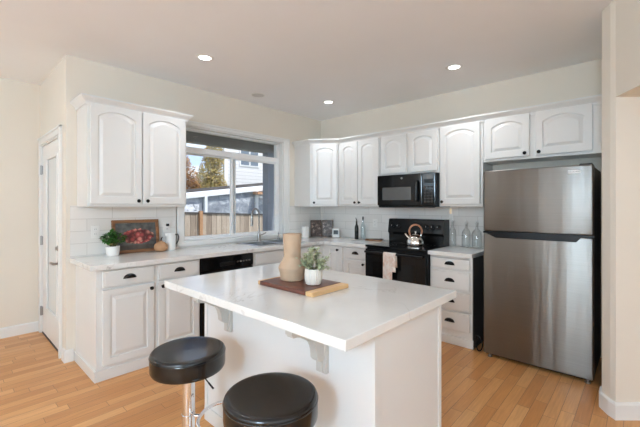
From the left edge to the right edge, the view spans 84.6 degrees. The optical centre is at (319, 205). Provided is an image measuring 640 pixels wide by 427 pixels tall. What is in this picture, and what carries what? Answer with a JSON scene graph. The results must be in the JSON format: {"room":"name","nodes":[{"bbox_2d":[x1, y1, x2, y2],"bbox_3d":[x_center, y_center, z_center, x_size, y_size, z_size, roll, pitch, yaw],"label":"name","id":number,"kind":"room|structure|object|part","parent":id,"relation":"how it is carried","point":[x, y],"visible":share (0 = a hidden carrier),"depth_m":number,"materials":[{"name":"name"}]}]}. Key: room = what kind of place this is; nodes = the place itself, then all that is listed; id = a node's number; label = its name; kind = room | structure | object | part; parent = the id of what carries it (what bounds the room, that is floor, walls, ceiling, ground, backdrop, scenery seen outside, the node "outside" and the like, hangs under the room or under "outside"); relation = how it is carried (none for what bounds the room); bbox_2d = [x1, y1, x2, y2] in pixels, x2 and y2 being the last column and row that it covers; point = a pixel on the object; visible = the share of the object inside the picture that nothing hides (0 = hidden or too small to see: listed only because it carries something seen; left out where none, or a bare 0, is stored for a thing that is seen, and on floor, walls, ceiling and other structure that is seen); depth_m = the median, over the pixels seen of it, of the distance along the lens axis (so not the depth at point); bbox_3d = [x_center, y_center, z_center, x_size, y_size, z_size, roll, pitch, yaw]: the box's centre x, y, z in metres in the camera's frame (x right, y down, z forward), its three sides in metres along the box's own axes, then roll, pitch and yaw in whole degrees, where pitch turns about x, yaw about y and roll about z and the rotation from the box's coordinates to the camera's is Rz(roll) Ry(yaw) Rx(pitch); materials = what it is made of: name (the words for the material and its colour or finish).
{"room":"kitchen","nodes":[
{"label":"kitchen","id":0,"kind":"room"},
{"bbox_2d":[0,77,39,327],"bbox_3d":[-4.657,0.021,2.293,0.159,2.703,4.734,0,0,43],"label":"wall","id":1,"kind":"structure","parent":0,"point":[19,101],"depth_m":3.74,"materials":[{"name":"paint"}]},
{"bbox_2d":[0,321,37,338],"bbox_3d":[-4.573,1.318,2.255,0.016,0.108,4.394,0,0,43],"label":"baseboard","id":2,"kind":"structure","parent":1,"relation":"attached to","point":[20,329],"depth_m":3.73,"materials":[{"name":"paint"}]},
{"bbox_2d":[40,55,65,349],"bbox_3d":[-2.612,0.021,3.531,1.171,2.703,0.140,0,0,43],"label":"wall","id":3,"kind":"structure","parent":0,"point":[53,88],"depth_m":3.19,"materials":[{"name":"paint"}]},
{"bbox_2d":[40,139,57,351],"bbox_3d":[-2.711,0.367,3.521,0.872,2.010,0.110,0,0,43],"label":"door","id":4,"kind":"structure","parent":3,"relation":"in","point":[49,240],"depth_m":3.58,"materials":[{"name":"paint"}]},
{"bbox_3d":[-2.665,0.292,3.517,0.490,1.560,0.006,0,0,43],"label":"pane","id":5,"kind":"part","parent":4,"relation":"part of","materials":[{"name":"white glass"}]},
{"bbox_2d":[38,125,61,358],"bbox_3d":[-2.672,0.320,3.535,1.004,2.104,0.116,0,0,43],"label":"trim","id":6,"kind":"structure","parent":3,"relation":"attached to","point":[55,133],"depth_m":3.39,"materials":[{"name":"paint"}]},
{"bbox_2d":[61,347,73,362],"bbox_3d":[-2.243,1.318,3.122,0.106,0.108,0.070,0,0,43],"label":"baseboard","id":7,"kind":"structure","parent":3,"relation":"attached to","point":[67,356],"depth_m":3.09,"materials":[{"name":"paint"}]},
{"bbox_2d":[66,54,320,350],"bbox_3d":[-1.116,0.021,4.408,0.160,2.703,3.455,0,0,43],"label":"wall","id":8,"kind":"structure","parent":0,"point":[82,75],"depth_m":3.61,"materials":[{"name":"paint"}]},
{"bbox_2d":[91,225,99,237],"bbox_3d":[-2.069,0.237,3.237,0.009,0.116,0.072,0,0,43],"label":"wall outlet","id":9,"kind":"object","parent":8,"relation":"attached to","point":[95,229],"visible":1,"depth_m":3.24,"materials":[{"name":"white plastic"}]},
{"bbox_2d":[70,93,192,206],"bbox_3d":[-1.745,-0.458,3.336,0.367,0.928,0.965,0,0,43],"label":"upper cabinet","id":10,"kind":"object","parent":8,"relation":"attached to","point":[129,154],"visible":1,"depth_m":3.15,"materials":[{"name":"white paint"}]},
{"bbox_3d":[-1.781,-0.441,3.087,0.021,0.846,0.410,0,0,43],"label":"door","id":11,"kind":"part","parent":10,"relation":"part of","materials":[{"name":"white paint"}]},
{"bbox_3d":[-1.747,-0.887,3.337,0.362,0.069,0.965,0,0,43],"label":"crown","id":12,"kind":"part","parent":10,"relation":"part of","materials":[{"name":"white paint"}]},
{"bbox_3d":[-1.498,-0.441,3.394,0.021,0.846,0.406,0,0,43],"label":"door","id":13,"kind":"part","parent":10,"relation":"part of","materials":[{"name":"white paint"}]},
{"bbox_2d":[163,221,169,232],"bbox_3d":[-1.611,0.222,3.712,0.040,0.116,0.072,0,0,43],"label":"wall outlet","id":14,"kind":"object","parent":8,"relation":"attached to","point":[166,225],"visible":1,"depth_m":3.71,"materials":[{"name":"white plastic"}]},
{"bbox_2d":[70,206,320,257],"bbox_3d":[-1.098,0.227,4.304,0.008,0.460,3.268,0,0,43],"label":"backsplash","id":15,"kind":"structure","parent":8,"relation":"attached to","point":[82,219],"depth_m":3.36,"materials":[{"name":"tile"}]},
{"bbox_2d":[185,128,278,240],"bbox_3d":[-1.091,-0.246,4.477,0.085,1.276,1.426,0,0,43],"label":"window","id":16,"kind":"structure","parent":8,"relation":"in","point":[232,156],"depth_m":4.48,"materials":[{"name":"plastic"}]},
{"bbox_3d":[-1.330,-0.114,4.246,0.030,0.988,0.714,0,0,43],"label":"sash","id":17,"kind":"part","parent":16,"relation":"part of","materials":[{"name":"plastic"}]},
{"bbox_3d":[-0.870,-0.114,4.694,0.030,0.988,0.759,0,0,43],"label":"sash","id":18,"kind":"part","parent":16,"relation":"part of","materials":[{"name":"plastic"}]},
{"bbox_2d":[176,120,289,246],"bbox_3d":[-1.029,-0.255,4.436,0.130,1.386,1.637,0,0,43],"label":"trim","id":19,"kind":"structure","parent":8,"relation":"attached to","point":[284,144],"depth_m":4.66,"materials":[{"name":"paint"}]},
{"bbox_2d":[295,144,338,205],"bbox_3d":[0.046,-0.454,5.087,0.626,0.919,0.577,0,0,43],"label":"upper cabinet","id":20,"kind":"object","parent":8,"relation":"attached to","point":[316,165],"visible":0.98,"depth_m":4.85,"materials":[{"name":"white paint"}]},
{"bbox_3d":[0.062,-0.434,4.849,0.340,0.832,0.021,0,0,6],"label":"door","id":21,"kind":"part","parent":20,"relation":"part of","materials":[{"name":"white paint"}]},
{"bbox_2d":[0,0,613,120],"bbox_3d":[-0.566,-1.391,0.777,8.230,0.120,8.050,0,0,43],"label":"ceiling","id":22,"kind":"structure","parent":0,"point":[358,55],"depth_m":2.90,"materials":[{"name":"paint"}]},
{"bbox_2d":[196,54,213,60],"bbox_3d":[-1.031,-1.328,3.150,0.160,0.006,0.160,0,0,43],"label":"recessed light","id":23,"kind":"object","parent":22,"relation":"in","point":[204,57],"visible":1,"depth_m":3.15,"materials":[{"name":"plastic"}]},
{"bbox_2d":[251,93,264,97],"bbox_3d":[-0.743,-1.328,4.215,0.172,0.006,0.172,0,0,43],"label":"ceiling speaker","id":24,"kind":"object","parent":22,"relation":"attached to","point":[259,95],"visible":1,"depth_m":4.21,"materials":[{"name":"paint"}]},
{"bbox_2d":[252,94,263,96],"bbox_3d":[-0.743,-1.329,4.215,0.144,0.002,0.144,0,0,43],"label":"grille","id":25,"kind":"object","parent":24,"relation":"attached to","point":[254,95],"depth_m":4.22,"materials":[{"name":"grey"}]},
{"bbox_2d":[322,100,334,103],"bbox_3d":[0.109,-1.328,4.498,0.160,0.006,0.160,0,0,43],"label":"recessed light","id":26,"kind":"object","parent":22,"relation":"in","point":[325,101],"visible":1,"depth_m":4.50,"materials":[{"name":"paint"}]},
{"bbox_2d":[445,64,462,69],"bbox_3d":[1.284,-1.328,3.366,0.160,0.006,0.160,0,0,43],"label":"recessed light","id":27,"kind":"object","parent":22,"relation":"in","point":[452,66],"visible":1,"depth_m":3.36,"materials":[{"name":"paint"}]},
{"bbox_2d":[0,331,639,426],"bbox_3d":[-0.518,1.432,0.733,8.100,0.120,8.050,0,0,43],"label":"floor","id":28,"kind":"structure","parent":0,"point":[37,389],"depth_m":2.56,"materials":[{"name":"brown wood"}]},
{"bbox_2d":[74,259,199,383],"bbox_3d":[-1.650,0.935,3.228,0.653,0.873,0.881,0,0,43],"label":"base cabinet","id":29,"kind":"object","parent":28,"relation":"on","point":[123,314],"visible":0.89,"depth_m":2.94,"materials":[{"name":"white paint"}]},
{"bbox_3d":[-1.666,1.329,3.242,0.610,0.085,0.881,0,0,43],"label":"molding","id":30,"kind":"part","parent":29,"relation":"part of","materials":[{"name":"white paint"}]},
{"bbox_3d":[-1.569,0.579,2.896,0.020,0.130,0.396,0,0,43],"label":"drawer","id":31,"kind":"part","parent":29,"relation":"part of","materials":[{"name":"white paint"}]},
{"bbox_3d":[-1.569,0.961,2.895,0.021,0.598,0.396,0,0,43],"label":"door","id":32,"kind":"part","parent":29,"relation":"part of","materials":[{"name":"white paint"}]},
{"bbox_3d":[-1.552,0.573,2.880,0.028,0.038,0.102,0,0,43],"label":"cup pull","id":33,"kind":"part","parent":29,"relation":"part of","materials":[{"name":"black metal"}]},
{"bbox_3d":[-1.283,0.579,3.206,0.020,0.130,0.380,0,0,43],"label":"drawer","id":34,"kind":"part","parent":29,"relation":"part of","materials":[{"name":"white paint"}]},
{"bbox_3d":[-1.283,0.961,3.205,0.021,0.598,0.380,0,0,43],"label":"door","id":35,"kind":"part","parent":29,"relation":"part of","materials":[{"name":"white paint"}]},
{"bbox_3d":[-1.266,0.573,3.190,0.028,0.038,0.102,0,0,43],"label":"cup pull","id":36,"kind":"part","parent":29,"relation":"part of","materials":[{"name":"black metal"}]},
{"bbox_2d":[149,336,225,426],"bbox_3d":[-0.625,1.042,1.753,0.454,0.660,0.390,0,0,3],"label":"bar stool","id":37,"kind":"object","parent":28,"relation":"on","point":[186,361],"visible":0.95,"depth_m":1.69,"materials":[{"name":"black leather"}]},
{"bbox_3d":[-0.657,0.760,1.755,0.356,0.096,0.356,0,0,3],"label":"seat","id":38,"kind":"part","parent":37,"relation":"part of","materials":[{"name":"black leather"}]},
{"bbox_3d":[-0.657,1.087,1.755,0.062,0.534,0.062,0,0,3],"label":"post","id":39,"kind":"part","parent":37,"relation":"part of","materials":[{"name":"silver metal"}]},
{"bbox_2d":[200,253,252,335],"bbox_3d":[-1.149,0.938,3.782,0.638,0.868,0.595,0,0,43],"label":"dishwasher","id":40,"kind":"object","parent":28,"relation":"on","point":[210,265],"visible":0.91,"depth_m":3.50,"materials":[{"name":"black metal"}]},
{"bbox_3d":[-0.939,0.569,3.588,0.050,0.126,0.595,0,0,43],"label":"control panel","id":41,"kind":"part","parent":40,"relation":"part of","materials":[{"name":"black plastic"}]},
{"bbox_2d":[222,372,317,426],"bbox_3d":[-0.157,1.042,1.354,0.454,0.660,0.390,0,0,-27],"label":"bar stool","id":42,"kind":"object","parent":28,"relation":"on","point":[272,399],"visible":1,"depth_m":1.28,"materials":[{"name":"black leather"}]},
{"bbox_2d":[253,246,309,266],"bbox_3d":[-0.630,0.935,4.334,0.653,0.873,0.905,0,0,43],"label":"base cabinet","id":43,"kind":"object","parent":28,"relation":"on","point":[261,258],"visible":0.14,"depth_m":3.98,"materials":[{"name":"white paint"}]},
{"bbox_2d":[165,263,455,426],"bbox_3d":[-0.107,0.914,2.028,1.414,0.915,0.963,0,0,43],"label":"kitchen island","id":44,"kind":"object","parent":28,"relation":"on","point":[370,349],"visible":0.96,"depth_m":1.65,"materials":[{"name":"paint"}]},
{"bbox_2d":[165,263,455,351],"bbox_3d":[-0.107,0.477,2.028,1.414,0.040,0.963,0,0,43],"label":"island countertop","id":45,"kind":"structure","parent":44,"relation":"on","point":[345,319],"depth_m":1.68,"materials":[{"name":"stone"}]},
{"bbox_2d":[258,275,347,296],"bbox_3d":[-0.101,0.445,2.005,0.444,0.023,0.290,0,0,43],"label":"serving board","id":46,"kind":"object","parent":45,"relation":"on","point":[326,286],"visible":0.77,"depth_m":1.92,"materials":[{"name":"brown wood"}]},
{"bbox_2d":[278,233,304,281],"bbox_3d":[-0.164,0.298,2.078,0.163,0.270,0.163,0,0,43],"label":"vase","id":47,"kind":"object","parent":46,"relation":"on","point":[289,270],"visible":0.95,"depth_m":2.03,"materials":[{"name":"ceramic"}]},
{"bbox_2d":[296,246,331,284],"bbox_3d":[-0.033,0.326,1.952,0.186,0.215,0.187,0,0,43],"label":"potted plant","id":48,"kind":"object","parent":46,"relation":"on","point":[313,275],"visible":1,"depth_m":1.92,"materials":[{"name":"green plant"}]},
{"bbox_3d":[-0.037,0.390,1.952,0.100,0.087,0.100,0,0,43],"label":"pot","id":49,"kind":"part","parent":48,"relation":"part of","materials":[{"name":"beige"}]},
{"bbox_3d":[-0.055,0.935,2.051,1.313,0.874,0.622,0,0,43],"label":"corner trim","id":50,"kind":"part","parent":44,"relation":"part of","materials":[{"name":"paint"}]},
{"bbox_2d":[310,244,344,271],"bbox_3d":[0.076,0.935,4.879,0.953,0.873,0.846,0,0,43],"label":"base cabinet","id":51,"kind":"object","parent":28,"relation":"on","point":[336,259],"visible":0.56,"depth_m":4.52,"materials":[{"name":"white paint"}]},
{"bbox_2d":[69,236,388,271],"bbox_3d":[-0.613,0.477,3.851,1.317,0.040,3.275,0,0,43],"label":"countertop","id":52,"kind":"structure","parent":51,"relation":"on","point":[99,262],"depth_m":3.38,"materials":[{"name":"stone"}]},
{"bbox_2d":[99,228,127,255],"bbox_3d":[-1.904,0.329,3.241,0.206,0.255,0.248,0,0,43],"label":"potted plant","id":53,"kind":"object","parent":52,"relation":"on","point":[112,249],"visible":1,"depth_m":3.21,"materials":[{"name":"green plant"}]},
{"bbox_3d":[-1.910,0.412,3.240,0.116,0.088,0.116,0,0,43],"label":"pot","id":54,"kind":"part","parent":53,"relation":"part of","materials":[{"name":"white ceramic"}]},
{"bbox_2d":[111,219,158,253],"bbox_3d":[-1.813,0.297,3.473,0.060,0.322,0.436,0,0,43],"label":"framed painting","id":55,"kind":"object","parent":52,"relation":"on","point":[142,235],"visible":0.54,"depth_m":3.48,"materials":[{"name":"brown wood"}]},
{"bbox_2d":[154,237,167,251],"bbox_3d":[-1.603,0.383,3.541,0.130,0.147,0.130,0,0,43],"label":"gourd","id":56,"kind":"object","parent":52,"relation":"on","point":[160,246],"visible":1,"depth_m":3.50,"materials":[{"name":"brown"}]},
{"bbox_2d":[165,233,178,249],"bbox_3d":[-1.552,0.368,3.673,0.100,0.176,0.133,0,0,12],"label":"pitcher","id":57,"kind":"object","parent":52,"relation":"on","point":[171,242],"visible":0.97,"depth_m":3.62,"materials":[{"name":"white ceramic"}]},
{"bbox_2d":[250,208,265,240],"bbox_3d":[-0.798,0.235,4.471,0.075,0.427,0.281,0,0,31],"label":"faucet","id":58,"kind":"object","parent":52,"relation":"on","point":[251,219],"visible":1,"depth_m":4.50,"materials":[{"name":"silver metal"}]},
{"bbox_3d":[-0.812,0.175,4.430,0.033,0.307,0.198,0,0,23],"label":"spout","id":59,"kind":"part","parent":58,"relation":"part of","materials":[{"name":"silver metal"}]},
{"bbox_2d":[237,239,305,245],"bbox_3d":[-0.603,0.538,4.408,0.475,0.178,0.740,0,0,43],"label":"sink","id":60,"kind":"object","parent":52,"relation":"in","point":[273,241],"visible":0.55,"depth_m":4.45,"materials":[{"name":"silver metal"}]},
{"bbox_3d":[-0.708,0.540,4.260,0.381,0.173,0.331,0,0,43],"label":"bowl","id":61,"kind":"part","parent":60,"relation":"part of","materials":[{"name":"silver metal"}]},
{"bbox_2d":[302,225,309,237],"bbox_3d":[-0.208,0.365,5.098,0.114,0.182,0.114,0,0,43],"label":"canister","id":62,"kind":"object","parent":52,"relation":"on","point":[305,229],"visible":1,"depth_m":5.05,"materials":[{"name":"white ceramic"}]},
{"bbox_2d":[311,220,321,236],"bbox_3d":[-0.058,0.335,5.282,0.164,0.245,0.043,0,0,-9],"label":"framed print","id":63,"kind":"object","parent":52,"relation":"on","point":[316,225],"visible":1,"depth_m":5.28,"materials":[{"name":"brown wood"}]},
{"bbox_2d":[322,220,332,236],"bbox_3d":[0.111,0.335,5.279,0.164,0.245,0.043,0,0,5],"label":"framed print","id":64,"kind":"object","parent":52,"relation":"on","point":[327,225],"visible":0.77,"depth_m":5.28,"materials":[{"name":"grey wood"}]},
{"bbox_2d":[332,228,339,237],"bbox_3d":[0.230,0.389,5.079,0.104,0.135,0.053,0,0,8],"label":"clock","id":65,"kind":"object","parent":52,"relation":"on","point":[335,231],"visible":1,"depth_m":5.06,"materials":[{"name":"white plastic"}]},
{"bbox_3d":[0.490,0.449,4.727,0.200,0.015,0.200,0,0,43],"label":"dish","id":66,"kind":"object","parent":52,"relation":"on","visible":0},
{"bbox_2d":[355,219,358,238],"bbox_3d":[0.496,0.304,4.758,0.054,0.292,0.054,0,0,43],"label":"oil bottle","id":67,"kind":"object","parent":66,"relation":"on","point":[356,225],"visible":0.91,"depth_m":4.74,"materials":[{"name":"black glass"}]},
{"bbox_3d":[-0.053,0.887,4.544,0.020,0.746,0.163,0,0,43],"label":"door","id":68,"kind":"part","parent":51,"relation":"part of","materials":[{"name":"white paint"}]},
{"bbox_3d":[0.185,0.887,4.522,0.267,0.746,0.021,0,0,43],"label":"door","id":69,"kind":"part","parent":51,"relation":"part of","materials":[{"name":"white paint"}]},
{"bbox_2d":[345,246,365,275],"bbox_3d":[0.629,0.935,4.500,0.368,0.873,0.653,0,0,43],"label":"base cabinet","id":70,"kind":"object","parent":28,"relation":"on","point":[354,256],"visible":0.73,"depth_m":4.29,"materials":[{"name":"white paint"}]},
{"bbox_3d":[0.434,0.579,4.293,0.327,0.130,0.020,0,0,43],"label":"drawer","id":71,"kind":"part","parent":70,"relation":"part of","materials":[{"name":"white paint"}]},
{"bbox_3d":[0.434,0.961,4.292,0.327,0.598,0.021,0,0,43],"label":"door","id":72,"kind":"part","parent":70,"relation":"part of","materials":[{"name":"white paint"}]},
{"bbox_2d":[364,218,448,285],"bbox_3d":[1.014,0.755,4.078,0.758,1.193,0.731,0,0,43],"label":"range","id":73,"kind":"object","parent":28,"relation":"on","point":[413,262],"visible":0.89,"depth_m":4.00,"materials":[{"name":"black metal"}]},
{"bbox_2d":[383,252,396,279],"bbox_3d":[0.760,0.657,3.829,0.163,0.300,0.047,0,0,43],"label":"dish towel","id":74,"kind":"object","parent":73,"relation":"hanging from","point":[389,259],"visible":1,"depth_m":3.81,"materials":[{"name":"fabric"}]},
{"bbox_3d":[0.787,0.524,3.832,0.700,0.026,0.062,0,0,43],"label":"handle","id":75,"kind":"part","parent":73,"relation":"part of","materials":[{"name":"black metal"}]},
{"bbox_3d":[0.817,0.826,3.865,0.748,0.663,0.039,0,0,43],"label":"oven door","id":76,"kind":"part","parent":73,"relation":"part of","materials":[{"name":"black glass"}]},
{"bbox_2d":[365,241,446,251],"bbox_3d":[0.986,0.462,4.048,0.758,0.025,0.532,0,0,43],"label":"cooktop","id":77,"kind":"object","parent":73,"relation":"in","point":[390,246],"depth_m":3.96,"materials":[{"name":"black glass"}]},
{"bbox_2d":[404,224,424,245],"bbox_3d":[1.090,0.326,4.011,0.198,0.246,0.198,0,0,43],"label":"kettle","id":78,"kind":"object","parent":73,"relation":"on","point":[415,239],"visible":1,"depth_m":3.96,"materials":[{"name":"silver metal"}]},
{"bbox_3d":[1.090,0.266,4.011,0.164,0.125,0.020,0,0,0],"label":"handle","id":79,"kind":"part","parent":78,"relation":"part of","materials":[{"name":"orange metal"}]},
{"bbox_2d":[430,255,483,349],"bbox_3d":[1.492,0.935,3.708,0.436,0.873,0.648,0,0,43],"label":"base cabinet","id":80,"kind":"object","parent":28,"relation":"on","point":[462,317],"visible":0.77,"depth_m":3.46,"materials":[{"name":"white paint"}]},
{"bbox_3d":[1.278,0.733,3.484,0.102,0.038,0.028,0,0,43],"label":"cup pull","id":81,"kind":"part","parent":80,"relation":"part of","materials":[{"name":"black metal"}]},
{"bbox_3d":[1.278,1.130,3.484,0.102,0.038,0.028,0,0,43],"label":"cup pull","id":82,"kind":"part","parent":80,"relation":"part of","materials":[{"name":"black metal"}]},
{"bbox_3d":[1.278,0.566,3.484,0.102,0.038,0.028,0,0,43],"label":"cup pull","id":83,"kind":"part","parent":80,"relation":"part of","materials":[{"name":"black metal"}]},
{"bbox_3d":[1.294,0.739,3.501,0.390,0.181,0.020,0,0,43],"label":"drawer","id":84,"kind":"part","parent":80,"relation":"part of","materials":[{"name":"white paint"}]},
{"bbox_3d":[1.294,0.572,3.501,0.390,0.104,0.020,0,0,43],"label":"drawer","id":85,"kind":"part","parent":80,"relation":"part of","materials":[{"name":"white paint"}]},
{"bbox_3d":[1.294,1.136,3.501,0.390,0.172,0.020,0,0,43],"label":"drawer","id":86,"kind":"part","parent":80,"relation":"part of","materials":[{"name":"white paint"}]},
{"bbox_3d":[1.294,0.940,3.501,0.390,0.179,0.020,0,0,43],"label":"drawer","id":87,"kind":"part","parent":80,"relation":"part of","materials":[{"name":"white paint"}]},
{"bbox_2d":[428,245,483,258],"bbox_3d":[1.489,0.477,3.701,0.442,0.040,0.646,0,0,43],"label":"countertop","id":88,"kind":"structure","parent":80,"relation":"on","point":[452,251],"depth_m":3.53,"materials":[{"name":"stone"}]},
{"bbox_3d":[1.666,0.936,3.582,0.008,0.872,0.598,0,0,43],"label":"panel","id":89,"kind":"part","parent":80,"relation":"part of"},
{"bbox_2d":[476,335,482,350],"bbox_3d":[1.498,1.295,3.312,0.020,0.155,0.091,0,0,-18],"label":"power cord","id":90,"kind":"object","parent":28,"relation":"on","point":[477,335],"visible":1,"depth_m":3.30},
{"bbox_2d":[483,163,600,383],"bbox_3d":[2.013,0.520,3.191,0.802,1.703,0.664,0,0,43],"label":"refrigerator","id":91,"kind":"object","parent":28,"relation":"on","point":[542,231],"visible":1,"depth_m":2.92,"materials":[{"name":"metal"}]},
{"bbox_3d":[1.814,0.792,2.975,0.802,1.096,0.068,0,0,43],"label":"fridge door","id":92,"kind":"part","parent":91,"relation":"part of","materials":[{"name":"metal"}]},
{"bbox_3d":[1.814,-0.046,2.975,0.802,0.548,0.068,0,0,43],"label":"freezer door","id":93,"kind":"part","parent":91,"relation":"part of","materials":[{"name":"metal"}]},
{"bbox_2d":[321,59,601,357],"bbox_3d":[1.394,0.021,4.343,3.620,2.703,0.150,0,0,43],"label":"wall","id":94,"kind":"structure","parent":0,"point":[580,80],"depth_m":3.77,"materials":[{"name":"paint"}]},
{"bbox_2d":[339,138,380,205],"bbox_3d":[0.595,-0.454,4.726,0.671,0.919,0.367,0,0,43],"label":"upper cabinet","id":95,"kind":"object","parent":94,"relation":"attached to","point":[359,161],"visible":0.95,"depth_m":4.59,"materials":[{"name":"white paint"}]},
{"bbox_3d":[0.384,-0.434,4.727,0.300,0.832,0.021,0,0,43],"label":"door","id":96,"kind":"part","parent":95,"relation":"part of","materials":[{"name":"white paint"}]},
{"bbox_3d":[0.620,-0.434,4.510,0.318,0.832,0.021,0,0,43],"label":"door","id":97,"kind":"part","parent":95,"relation":"part of","materials":[{"name":"white paint"}]},
{"bbox_2d":[373,219,376,227],"bbox_3d":[0.753,0.237,4.813,0.072,0.116,0.009,0,0,43],"label":"wall outlet","id":98,"kind":"object","parent":94,"relation":"attached to","point":[374,220],"visible":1,"depth_m":4.81,"materials":[{"name":"white plastic"}]},
{"bbox_2d":[321,206,483,247],"bbox_3d":[0.939,0.227,4.654,2.530,0.460,0.008,0,0,43],"label":"backsplash","id":99,"kind":"structure","parent":94,"relation":"attached to","point":[344,218],"depth_m":4.57,"materials":[{"name":"tile"}]},
{"bbox_2d":[381,129,439,175],"bbox_3d":[1.135,-0.641,4.249,0.760,0.543,0.336,0,0,43],"label":"upper cabinet","id":100,"kind":"object","parent":94,"relation":"attached to","point":[417,152],"visible":0.84,"depth_m":4.09,"materials":[{"name":"white paint"}]},
{"bbox_3d":[0.889,-0.622,4.262,0.348,0.457,0.021,0,0,43],"label":"door","id":101,"kind":"part","parent":100,"relation":"part of","materials":[{"name":"white paint"}]},
{"bbox_2d":[378,172,439,207],"bbox_3d":[1.101,-0.174,4.197,0.741,0.386,0.460,0,0,43],"label":"microwave","id":102,"kind":"object","parent":100,"relation":"attached to","point":[418,190],"visible":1,"depth_m":4.01,"materials":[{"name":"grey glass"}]},
{"bbox_3d":[0.928,-0.187,4.124,0.583,0.360,0.029,0,0,43],"label":"door","id":103,"kind":"part","parent":102,"relation":"part of","materials":[{"name":"black glass"}]},
{"bbox_3d":[1.082,-0.168,3.936,0.026,0.248,0.051,0,0,43],"label":"handle","id":104,"kind":"part","parent":102,"relation":"part of","materials":[{"name":"black plastic"}]},
{"bbox_3d":[1.200,-0.187,3.873,0.151,0.360,0.029,0,0,43],"label":"control panel","id":105,"kind":"part","parent":102,"relation":"part of","materials":[{"name":"black plastic"}]},
{"bbox_3d":[1.171,-0.622,4.002,0.346,0.457,0.021,0,0,43],"label":"door","id":106,"kind":"part","parent":100,"relation":"part of","materials":[{"name":"white paint"}]},
{"bbox_2d":[292,94,601,146],"bbox_3d":[1.050,-0.887,4.060,3.524,0.069,0.275,0,0,38],"label":"crown molding","id":107,"kind":"structure","parent":100,"relation":"attached to","point":[595,99],"depth_m":3.71,"materials":[{"name":"white paint"}]},
{"bbox_2d":[440,121,492,206],"bbox_3d":[1.575,-0.454,3.822,0.458,0.919,0.367,0,0,43],"label":"upper cabinet","id":108,"kind":"object","parent":94,"relation":"attached to","point":[462,166],"visible":0.91,"depth_m":3.69,"materials":[{"name":"white paint"}]},
{"bbox_2d":[483,103,601,164],"bbox_3d":[2.105,-0.678,3.334,0.975,0.470,0.367,0,0,43],"label":"upper cabinet","id":109,"kind":"object","parent":94,"relation":"attached to","point":[573,132],"visible":0.95,"depth_m":3.21,"materials":[{"name":"white paint"}]},
{"bbox_3d":[1.812,-0.667,3.412,0.389,0.398,0.021,0,0,43],"label":"door","id":110,"kind":"part","parent":109,"relation":"part of","materials":[{"name":"white paint"}]},
{"bbox_3d":[2.145,-0.667,3.105,0.417,0.398,0.021,0,0,43],"label":"door","id":111,"kind":"part","parent":109,"relation":"part of","materials":[{"name":"white paint"}]},
{"bbox_2d":[602,0,639,401],"bbox_3d":[3.263,0.021,1.461,3.245,2.703,1.856,0,0,43],"label":"wall","id":112,"kind":"structure","parent":0,"point":[620,18],"depth_m":2.26,"materials":[{"name":"paint"}]},
{"bbox_2d":[599,386,639,419],"bbox_3d":[2.430,1.318,2.364,1.083,0.108,0.233,0,0,0],"label":"baseboard","id":113,"kind":"structure","parent":112,"relation":"attached to","point":[615,410],"depth_m":2.25,"materials":[{"name":"paint"}]},
{"label":"outside","id":114,"kind":"structure","parent":0,"visible":0},
{"bbox_3d":[-12.004,2.222,26.785,43.500,0.200,65.000,0,0,43],"label":"ground","id":115,"kind":"structure","parent":114,"visible":0},
{"bbox_2d":[186,156,200,188],"bbox_3d":[-5.957,-0.196,14.467,1.326,4.641,2.402,0,0,43],"label":"autumn tree","id":116,"kind":"object","parent":115,"relation":"on","point":[190,184],"visible":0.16,"depth_m":14.74,"materials":[{"name":"orange plant"}]},
{"bbox_2d":[195,146,226,188],"bbox_3d":[-5.053,-0.488,16.177,1.110,5.225,1.789,0,0,43],"label":"autumn tree","id":117,"kind":"object","parent":115,"relation":"on","point":[212,180],"visible":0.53,"depth_m":16.03,"materials":[{"name":"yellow plant"}]},
{"bbox_2d":[185,183,262,213],"bbox_3d":[-3.570,0.406,12.894,1.970,3.432,10.000,0,0,43],"label":"carport","id":118,"kind":"object","parent":115,"relation":"on","point":[249,197],"visible":0.18,"depth_m":12.50,"materials":[{"name":"plastic"}]},
{"bbox_3d":[-3.811,0.895,11.688,0.110,2.454,0.100,0,0,43],"label":"post","id":119,"kind":"part","parent":118,"relation":"part of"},
{"bbox_3d":[-2.388,0.772,13.233,0.110,2.700,0.100,0,0,43],"label":"post","id":120,"kind":"part","parent":118,"relation":"part of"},
{"bbox_2d":[185,211,262,236],"bbox_3d":[-1.412,1.101,10.566,0.160,2.041,8.700,0,0,43],"label":"wooden fence","id":121,"kind":"object","parent":115,"relation":"on","point":[199,223],"visible":0.05,"depth_m":9.17,"materials":[{"name":"brown wood"}]},
{"bbox_3d":[-2.984,1.122,8.799,0.078,2.000,0.080,0,0,43],"label":"post","id":122,"kind":"part","parent":121,"relation":"part of","materials":[{"name":"brown wood"}]},
{"bbox_3d":[-1.441,0.309,10.593,0.080,0.456,8.700,0,0,43],"label":"rail","id":123,"kind":"part","parent":121,"relation":"part of","materials":[{"name":"wood"}]},
{"bbox_2d":[223,148,262,185],"bbox_3d":[-3.493,-2.553,22.002,6.500,9.350,9.500,0,0,43],"label":"house","id":124,"kind":"structure","parent":115,"relation":"on","point":[247,172],"depth_m":17.62,"materials":[{"name":"white wood"}]},
{"bbox_3d":[-3.752,-2.438,17.604,0.020,0.760,0.480,0,0,43],"label":"pane","id":125,"kind":"part","parent":124,"relation":"part of","materials":[{"name":"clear glass"}]},
{"bbox_3d":[-3.362,-2.438,18.026,0.020,0.760,0.470,0,0,43],"label":"pane","id":126,"kind":"part","parent":124,"relation":"part of","materials":[{"name":"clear glass"}]},
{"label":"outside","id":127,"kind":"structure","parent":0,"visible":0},
{"bbox_2d":[186,131,273,230],"bbox_3d":[-1.507,0.447,4.847,0.990,3.350,3.160,0,0,43],"label":"patio cover","id":128,"kind":"object","parent":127,"point":[267,150],"visible":0.19,"depth_m":5.97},
{"bbox_3d":[-0.900,0.605,6.103,0.140,3.035,0.130,0,0,43],"label":"post","id":129,"kind":"part","parent":128,"relation":"part of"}
]}

